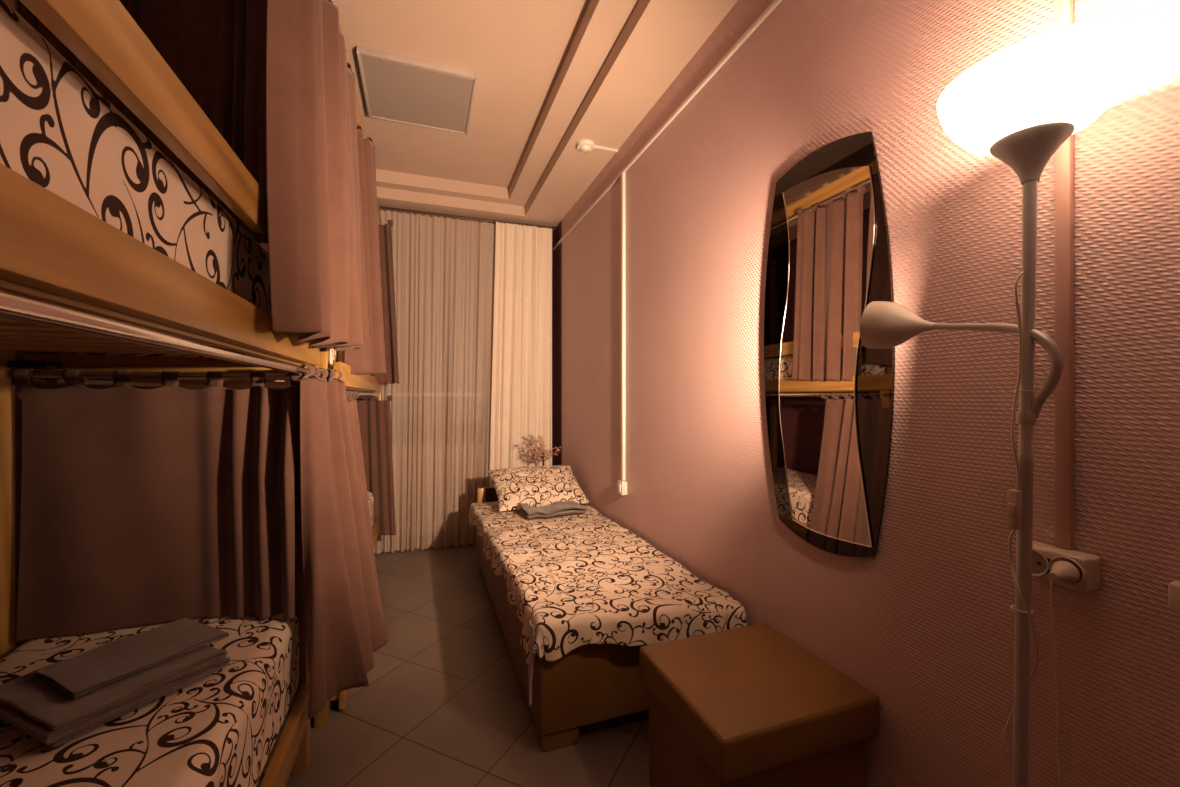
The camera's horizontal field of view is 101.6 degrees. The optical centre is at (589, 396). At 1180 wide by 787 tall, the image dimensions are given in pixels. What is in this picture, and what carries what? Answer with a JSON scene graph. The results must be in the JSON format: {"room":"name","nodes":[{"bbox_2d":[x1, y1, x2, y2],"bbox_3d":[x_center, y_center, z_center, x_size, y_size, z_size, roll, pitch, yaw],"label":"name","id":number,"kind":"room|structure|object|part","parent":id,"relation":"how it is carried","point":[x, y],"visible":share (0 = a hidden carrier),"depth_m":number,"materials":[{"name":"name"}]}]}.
{"room":"dormitory","nodes":[
{"label":"dormitory","id":0,"kind":"room"},
{"bbox_2d":[15,0,196,648],"bbox_3d":[-1.634,-0.272,1.065,0.100,3.000,5.600,0,0,-20],"label":"wall","id":1,"kind":"structure","parent":0,"point":[43,383],"depth_m":1.44,"materials":[{"name":"paint"}]},
{"bbox_2d":[260,211,552,465],"bbox_3d":[-1.440,-0.272,4.078,2.279,3.000,0.150,0,0,-20],"label":"wall","id":2,"kind":"structure","parent":0,"point":[264,245],"depth_m":4.39,"materials":[{"name":"paint"}]},
{"bbox_2d":[256,542,650,786],"bbox_3d":[-0.513,1.278,1.463,2.479,0.100,5.600,0,0,-20],"label":"floor","id":3,"kind":"structure","parent":0,"point":[444,703],"depth_m":1.84,"materials":[{"name":"beige tile"}]},
{"bbox_2d":[0,0,320,786],"bbox_3d":[-0.945,-0.084,0.540,0.769,2.623,2.170,0,0,-20],"label":"bunk bed","id":4,"kind":"object","parent":3,"relation":"on","point":[71,280],"visible":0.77,"depth_m":0.69,"materials":[{"name":"brown wood"}]},
{"bbox_3d":[-1.595,-0.072,1.292,0.045,2.600,0.060,0,0,-19],"label":"post","id":5,"kind":"part","parent":4,"relation":"part of","materials":[{"name":"brown wood"}]},
{"bbox_2d":[0,0,270,313],"bbox_3d":[-0.939,-0.284,0.512,0.659,0.282,1.912,0,0,-20],"label":"mattress","id":6,"kind":"object","parent":4,"relation":"on","point":[58,132],"visible":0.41,"depth_m":0.63,"materials":[{"name":"fabric"}]},
{"bbox_2d":[17,0,267,243],"bbox_3d":[-1.255,-0.883,1.410,0.667,0.833,0.064,0,0,-20],"label":"curtain","id":7,"kind":"object","parent":4,"relation":"hanging from","point":[216,49],"visible":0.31,"depth_m":1.45,"materials":[{"name":"fabric"}]},
{"bbox_3d":[-0.494,-0.418,0.366,0.026,0.093,1.540,0,0,-19],"label":"guard rail","id":8,"kind":"part","parent":4,"relation":"part of","materials":[{"name":"brown wood"}]},
{"bbox_3d":[-1.247,-0.062,1.410,0.689,0.021,0.021,0,0,-19],"label":"curtain rod","id":9,"kind":"part","parent":4,"relation":"part of","materials":[{"name":"silver metal"}]},
{"bbox_2d":[0,613,298,786],"bbox_3d":[-0.934,0.802,0.532,0.686,0.286,1.947,0,0,-20],"label":"bedspread","id":10,"kind":"object","parent":4,"relation":"on","point":[222,728],"visible":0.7,"depth_m":1.02,"materials":[{"name":"fabric"}]},
{"bbox_2d":[0,645,229,747],"bbox_3d":[-1.075,0.632,1.089,0.298,0.049,0.322,0,0,22],"label":"folded blanket","id":11,"kind":"object","parent":10,"relation":"on","point":[34,706],"visible":0.56,"depth_m":0.99,"materials":[{"name":"grey fabric"}]},
{"bbox_2d":[32,618,228,697],"bbox_3d":[-1.066,0.600,1.136,0.208,0.018,0.285,0,0,25],"label":"hand towel","id":12,"kind":"object","parent":11,"relation":"on","point":[84,673],"visible":1,"depth_m":1.11,"materials":[{"name":"grey fabric"}]},
{"bbox_2d":[10,369,299,641],"bbox_3d":[-1.220,0.293,1.377,0.686,0.739,0.116,0,0,-20],"label":"curtain","id":13,"kind":"object","parent":4,"relation":"hanging from","point":[170,502],"visible":1,"depth_m":1.40,"materials":[{"name":"fabric"}]},
{"bbox_3d":[-0.589,-0.081,0.640,0.025,0.025,2.100,0,0,-19],"label":"curtain rod","id":14,"kind":"part","parent":4,"relation":"part of","materials":[{"name":"silver metal"}]},
{"bbox_3d":[-0.957,-0.072,1.592,0.045,2.600,0.060,0,0,-19],"label":"post","id":15,"kind":"part","parent":4,"relation":"part of","materials":[{"name":"brown wood"}]},
{"bbox_2d":[298,364,388,719],"bbox_3d":[-0.807,0.434,1.590,0.225,1.064,0.393,0,0,-10],"label":"curtain","id":16,"kind":"object","parent":4,"relation":"hanging from","point":[345,622],"visible":1,"depth_m":1.49,"materials":[{"name":"fabric"}]},
{"bbox_2d":[57,25,380,727],"bbox_3d":[-1.639,-0.084,2.581,0.824,2.623,1.940,0,0,-20],"label":"bunk bed","id":17,"kind":"object","parent":3,"relation":"on","point":[365,385],"visible":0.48,"depth_m":2.02,"materials":[{"name":"brown wood"}]},
{"bbox_3d":[-1.695,-0.072,1.574,0.045,2.600,0.060,0,0,-19],"label":"post","id":18,"kind":"part","parent":17,"relation":"part of","materials":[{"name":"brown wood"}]},
{"bbox_2d":[105,347,369,374],"bbox_3d":[-1.637,-0.198,2.566,0.716,0.240,1.670,0,0,-20],"label":"mattress","id":19,"kind":"object","parent":17,"relation":"on","point":[333,353],"visible":0.02,"depth_m":1.73,"materials":[{"name":"fabric"}]},
{"bbox_2d":[115,491,373,629],"bbox_3d":[-1.626,0.806,2.570,0.739,0.277,1.670,0,0,-20],"label":"mattress","id":20,"kind":"object","parent":17,"relation":"on","point":[370,495],"visible":0.02,"depth_m":3.23,"materials":[{"name":"fabric"}]},
{"bbox_2d":[266,0,363,350],"bbox_3d":[-0.799,-0.718,1.488,0.141,1.164,0.980,0,0,-15],"label":"curtain","id":21,"kind":"object","parent":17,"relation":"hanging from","point":[312,181],"visible":1,"depth_m":1.17,"materials":[{"name":"fabric"}]},
{"bbox_3d":[-1.012,-0.072,1.816,0.045,2.600,0.060,0,0,-19],"label":"post","id":22,"kind":"part","parent":17,"relation":"part of","materials":[{"name":"brown wood"}]},
{"bbox_3d":[-1.918,0.003,3.389,0.744,0.021,0.021,0,0,-19],"label":"curtain rod","id":23,"kind":"part","parent":17,"relation":"part of","materials":[{"name":"brown wood"}]},
{"bbox_3d":[-1.265,-0.016,2.713,0.025,0.025,1.920,0,0,-19],"label":"curtain rod","id":24,"kind":"part","parent":17,"relation":"part of","materials":[{"name":"silver metal"}]},
{"bbox_2d":[343,117,385,374],"bbox_3d":[-1.054,-0.694,2.208,0.135,1.211,0.481,0,0,-10],"label":"curtain","id":25,"kind":"object","parent":17,"relation":"hanging from","point":[370,358],"visible":0.5,"depth_m":2.30,"materials":[{"name":"fabric"}]},
{"bbox_2d":[346,391,383,614],"bbox_3d":[-0.984,0.520,2.080,0.167,1.093,0.550,0,0,-20],"label":"curtain","id":26,"kind":"object","parent":17,"relation":"hanging from","point":[351,403],"visible":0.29,"depth_m":2.07,"materials":[{"name":"fabric"}]},
{"bbox_2d":[353,395,395,535],"bbox_3d":[-1.569,0.500,3.503,0.304,1.023,0.065,0,0,-9],"label":"curtain","id":27,"kind":"object","parent":17,"relation":"hanging from","point":[374,415],"visible":0.73,"depth_m":3.50,"materials":[{"name":"fabric"}]},
{"bbox_2d":[370,220,398,383],"bbox_3d":[-1.565,-0.698,3.493,0.334,1.203,0.065,0,0,-15],"label":"curtain","id":28,"kind":"object","parent":17,"relation":"hanging from","point":[391,376],"visible":0.4,"depth_m":3.53,"materials":[{"name":"fabric"}]},
{"bbox_2d":[330,689,348,709],"bbox_3d":[-1.315,1.103,2.141,0.500,0.250,0.745,0,0,-20],"label":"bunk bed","id":29,"kind":"object","parent":3,"relation":"on","point":[342,696],"visible":0.16,"depth_m":1.88,"materials":[{"name":"brown wood"}]},
{"bbox_3d":[-1.090,1.097,2.221,0.022,0.238,0.745,0,0,-19],"label":"panel","id":30,"kind":"part","parent":29,"relation":"part of","materials":[{"name":"brown wood"}]},
{"bbox_2d":[476,486,692,752],"bbox_3d":[-0.200,0.948,2.828,0.740,0.560,2.395,0,0,-20],"label":"bed","id":31,"kind":"object","parent":3,"relation":"on","point":[592,683],"visible":0.21,"depth_m":1.72,"materials":[{"name":"brown wood"}]},
{"bbox_3d":[-0.794,0.798,3.524,0.060,0.260,0.024,0,0,-19],"label":"headboard","id":32,"kind":"part","parent":31,"relation":"part of","materials":[{"name":"brown wood"}]},
{"bbox_3d":[-0.493,0.951,3.676,0.715,0.555,0.060,0,0,-19],"label":"headboard","id":33,"kind":"part","parent":31,"relation":"part of","materials":[{"name":"brown wood"}]},
{"bbox_2d":[522,434,560,465],"bbox_3d":[-0.397,0.483,3.876,0.322,0.378,0.122,0,0,-20],"label":"dried flowers","id":34,"kind":"object","parent":31,"relation":"on","point":[542,446],"visible":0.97,"depth_m":3.87,"materials":[{"name":"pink plant"}]},
{"bbox_2d":[468,501,746,663],"bbox_3d":[-0.156,0.839,2.592,0.795,0.188,2.107,0,0,-20],"label":"bedspread","id":35,"kind":"object","parent":31,"relation":"on","point":[580,579],"visible":0.85,"depth_m":1.94,"materials":[{"name":"fabric"}]},
{"bbox_2d":[528,618,533,706],"bbox_3d":[-0.210,0.920,1.675,0.020,0.265,0.076,0,0,-20],"label":"undersheet","id":36,"kind":"object","parent":35,"relation":"hanging from","point":[531,627],"visible":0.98,"depth_m":1.65,"materials":[{"name":"beige fabric"}]},
{"bbox_2d":[488,465,589,510],"bbox_3d":[-0.367,0.625,3.387,0.630,0.241,0.401,0,0,-22],"label":"pillow","id":37,"kind":"object","parent":35,"relation":"on","point":[535,486],"visible":0.94,"depth_m":3.30,"materials":[{"name":"fabric"}]},
{"bbox_2d":[520,500,586,518],"bbox_3d":[-0.237,0.718,3.089,0.388,0.062,0.208,0,0,-24],"label":"towel","id":38,"kind":"object","parent":35,"relation":"on","point":[556,508],"visible":1,"depth_m":3.05,"materials":[{"name":"grey fabric"}]},
{"bbox_2d":[639,623,879,786],"bbox_3d":[0.457,1.005,1.385,0.490,0.446,0.450,0,0,-20],"label":"ottoman","id":39,"kind":"object","parent":3,"relation":"on","point":[748,706],"visible":1,"depth_m":1.26,"materials":[{"name":"brown leather"}]},
{"bbox_2d":[860,20,1146,786],"bbox_3d":[0.693,0.370,0.879,0.294,1.798,0.428,0,0,-20],"label":"floor lamp","id":40,"kind":"object","parent":3,"relation":"on","point":[1016,106],"visible":1,"depth_m":0.79,"materials":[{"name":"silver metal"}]},
{"bbox_3d":[0.646,-0.158,1.019,0.107,0.105,0.133,0,0,-19],"label":"lamp shade","id":41,"kind":"part","parent":40,"relation":"part of","materials":[{"name":"white plastic"}]},
{"bbox_2d":[1007,489,1021,528],"bbox_3d":[0.708,0.187,0.801,0.016,0.064,0.016,0,0,-20],"label":"switch","id":42,"kind":"object","parent":40,"relation":"attached to","point":[1014,496],"depth_m":0.79,"materials":[{"name":"beige plastic"}]},
{"bbox_3d":[0.733,-0.476,0.800,0.253,0.105,0.253,0,0,-19],"label":"lamp shade","id":43,"kind":"part","parent":40,"relation":"part of","materials":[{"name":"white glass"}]},
{"bbox_2d":[331,0,737,230],"bbox_3d":[-0.513,-1.603,1.463,2.279,0.182,5.400,0,0,-20],"label":"ceiling","id":44,"kind":"structure","parent":0,"point":[554,75],"depth_m":2.46,"materials":[{"name":"paint"}]},
{"bbox_2d":[356,46,477,134],"bbox_3d":[-0.945,-1.665,2.668,0.570,0.034,0.580,0,0,-20],"label":"recessed light","id":45,"kind":"object","parent":44,"relation":"in","point":[397,88],"visible":1,"depth_m":2.60,"materials":[{"name":"silver metal"}]},
{"bbox_2d":[380,206,555,230],"bbox_3d":[-1.027,-1.477,3.965,1.550,0.036,0.036,0,0,-20],"label":"rail","id":46,"kind":"object","parent":44,"relation":"attached to","point":[381,207],"visible":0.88,"depth_m":3.94,"materials":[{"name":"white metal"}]},
{"bbox_2d":[362,209,495,553],"bbox_3d":[-1.238,-0.126,3.888,1.100,2.684,0.103,0,0,-20],"label":"sheer curtain","id":47,"kind":"object","parent":46,"relation":"hanging from","point":[444,268],"visible":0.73,"depth_m":3.91,"materials":[{"name":"white fabric"}]},
{"bbox_2d":[489,221,551,486],"bbox_3d":[-0.585,-0.126,4.072,0.555,2.684,0.082,0,0,-20],"label":"drape","id":48,"kind":"object","parent":46,"relation":"hanging from","point":[521,401],"visible":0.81,"depth_m":4.08,"materials":[{"name":"beige fabric"}]},
{"bbox_2d":[577,139,593,153],"bbox_3d":[-0.027,-1.489,2.876,0.104,0.046,0.104,0,0,-20],"label":"smoke detector","id":49,"kind":"object","parent":44,"relation":"attached to","point":[585,146],"visible":1,"depth_m":2.85,"materials":[{"name":"white plastic"}]},
{"bbox_2d":[594,145,617,151],"bbox_3d":[0.095,-1.506,2.919,0.158,0.012,0.016,0,0,-20],"label":"duct","id":50,"kind":"object","parent":44,"relation":"attached to","point":[595,146],"visible":0.83,"depth_m":2.92,"materials":[{"name":"white plastic"}]},
{"bbox_2d":[562,0,1179,786],"bbox_3d":[0.608,-0.272,1.860,0.100,3.000,5.600,0,0,-20],"label":"wall","id":51,"kind":"structure","parent":0,"point":[925,624],"depth_m":1.14,"materials":[{"name":"pink paint"}]},
{"bbox_2d":[553,220,561,465],"bbox_3d":[-0.290,-0.237,4.258,0.012,2.930,0.320,0,0,-20],"label":"trim","id":52,"kind":"structure","parent":51,"relation":"attached to","point":[557,234],"depth_m":4.23,"materials":[{"name":"brown wood"}]},
{"bbox_2d":[618,480,626,494],"bbox_3d":[0.188,0.534,2.835,0.041,0.078,0.070,0,0,-20],"label":"junction box","id":53,"kind":"object","parent":51,"relation":"attached to","point":[622,485],"visible":0.95,"depth_m":2.81,"materials":[{"name":"white plastic"}]},
{"bbox_2d":[620,172,625,480],"bbox_3d":[0.195,-0.415,2.846,0.020,1.816,0.035,0,0,-20],"label":"duct","id":54,"kind":"object","parent":51,"relation":"attached to","point":[623,174],"visible":1,"depth_m":2.83,"materials":[{"name":"white plastic"}]},
{"bbox_2d":[552,0,781,250],"bbox_3d":[0.551,-1.335,1.850,0.014,0.020,5.320,0,0,-20],"label":"duct","id":55,"kind":"object","parent":51,"relation":"attached to","point":[775,3],"visible":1,"depth_m":2.13,"materials":[{"name":"white plastic"}]},
{"bbox_2d":[764,131,893,556],"bbox_3d":[0.690,-0.145,1.447,0.021,1.200,0.483,0,0,-20],"label":"wall mirror","id":56,"kind":"object","parent":51,"relation":"attached to","point":[829,396],"visible":0.98,"depth_m":1.40,"materials":[{"name":"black mirror"}]},
{"bbox_2d":[780,166,874,545],"bbox_3d":[0.688,-0.133,1.430,0.004,1.079,0.354,0,0,-20],"label":"mirror glass","id":57,"kind":"object","parent":56,"relation":"attached to","point":[827,215],"depth_m":1.40,"materials":[{"name":"clear mirror"}]},
{"bbox_2d":[1055,0,1073,549],"bbox_3d":[0.887,-0.612,0.899,0.016,1.790,0.024,0,0,-20],"label":"duct","id":58,"kind":"object","parent":51,"relation":"attached to","point":[1064,9],"visible":0.8,"depth_m":0.89,"materials":[{"name":"white plastic"}]},
{"bbox_2d":[1032,541,1100,591],"bbox_3d":[0.868,0.313,0.895,0.054,0.060,0.104,0,0,-20],"label":"wall socket","id":59,"kind":"object","parent":51,"relation":"attached to","point":[1044,555],"visible":0.73,"depth_m":0.86,"materials":[{"name":"beige plastic"}]},
{"bbox_2d":[1168,580,1179,612],"bbox_3d":[0.937,0.314,0.730,0.034,0.045,0.071,0,0,-20],"label":"wall socket","id":60,"kind":"object","parent":51,"relation":"attached to","point":[1173,587],"visible":1,"depth_m":0.75,"materials":[{"name":"beige plastic"}]}
]}

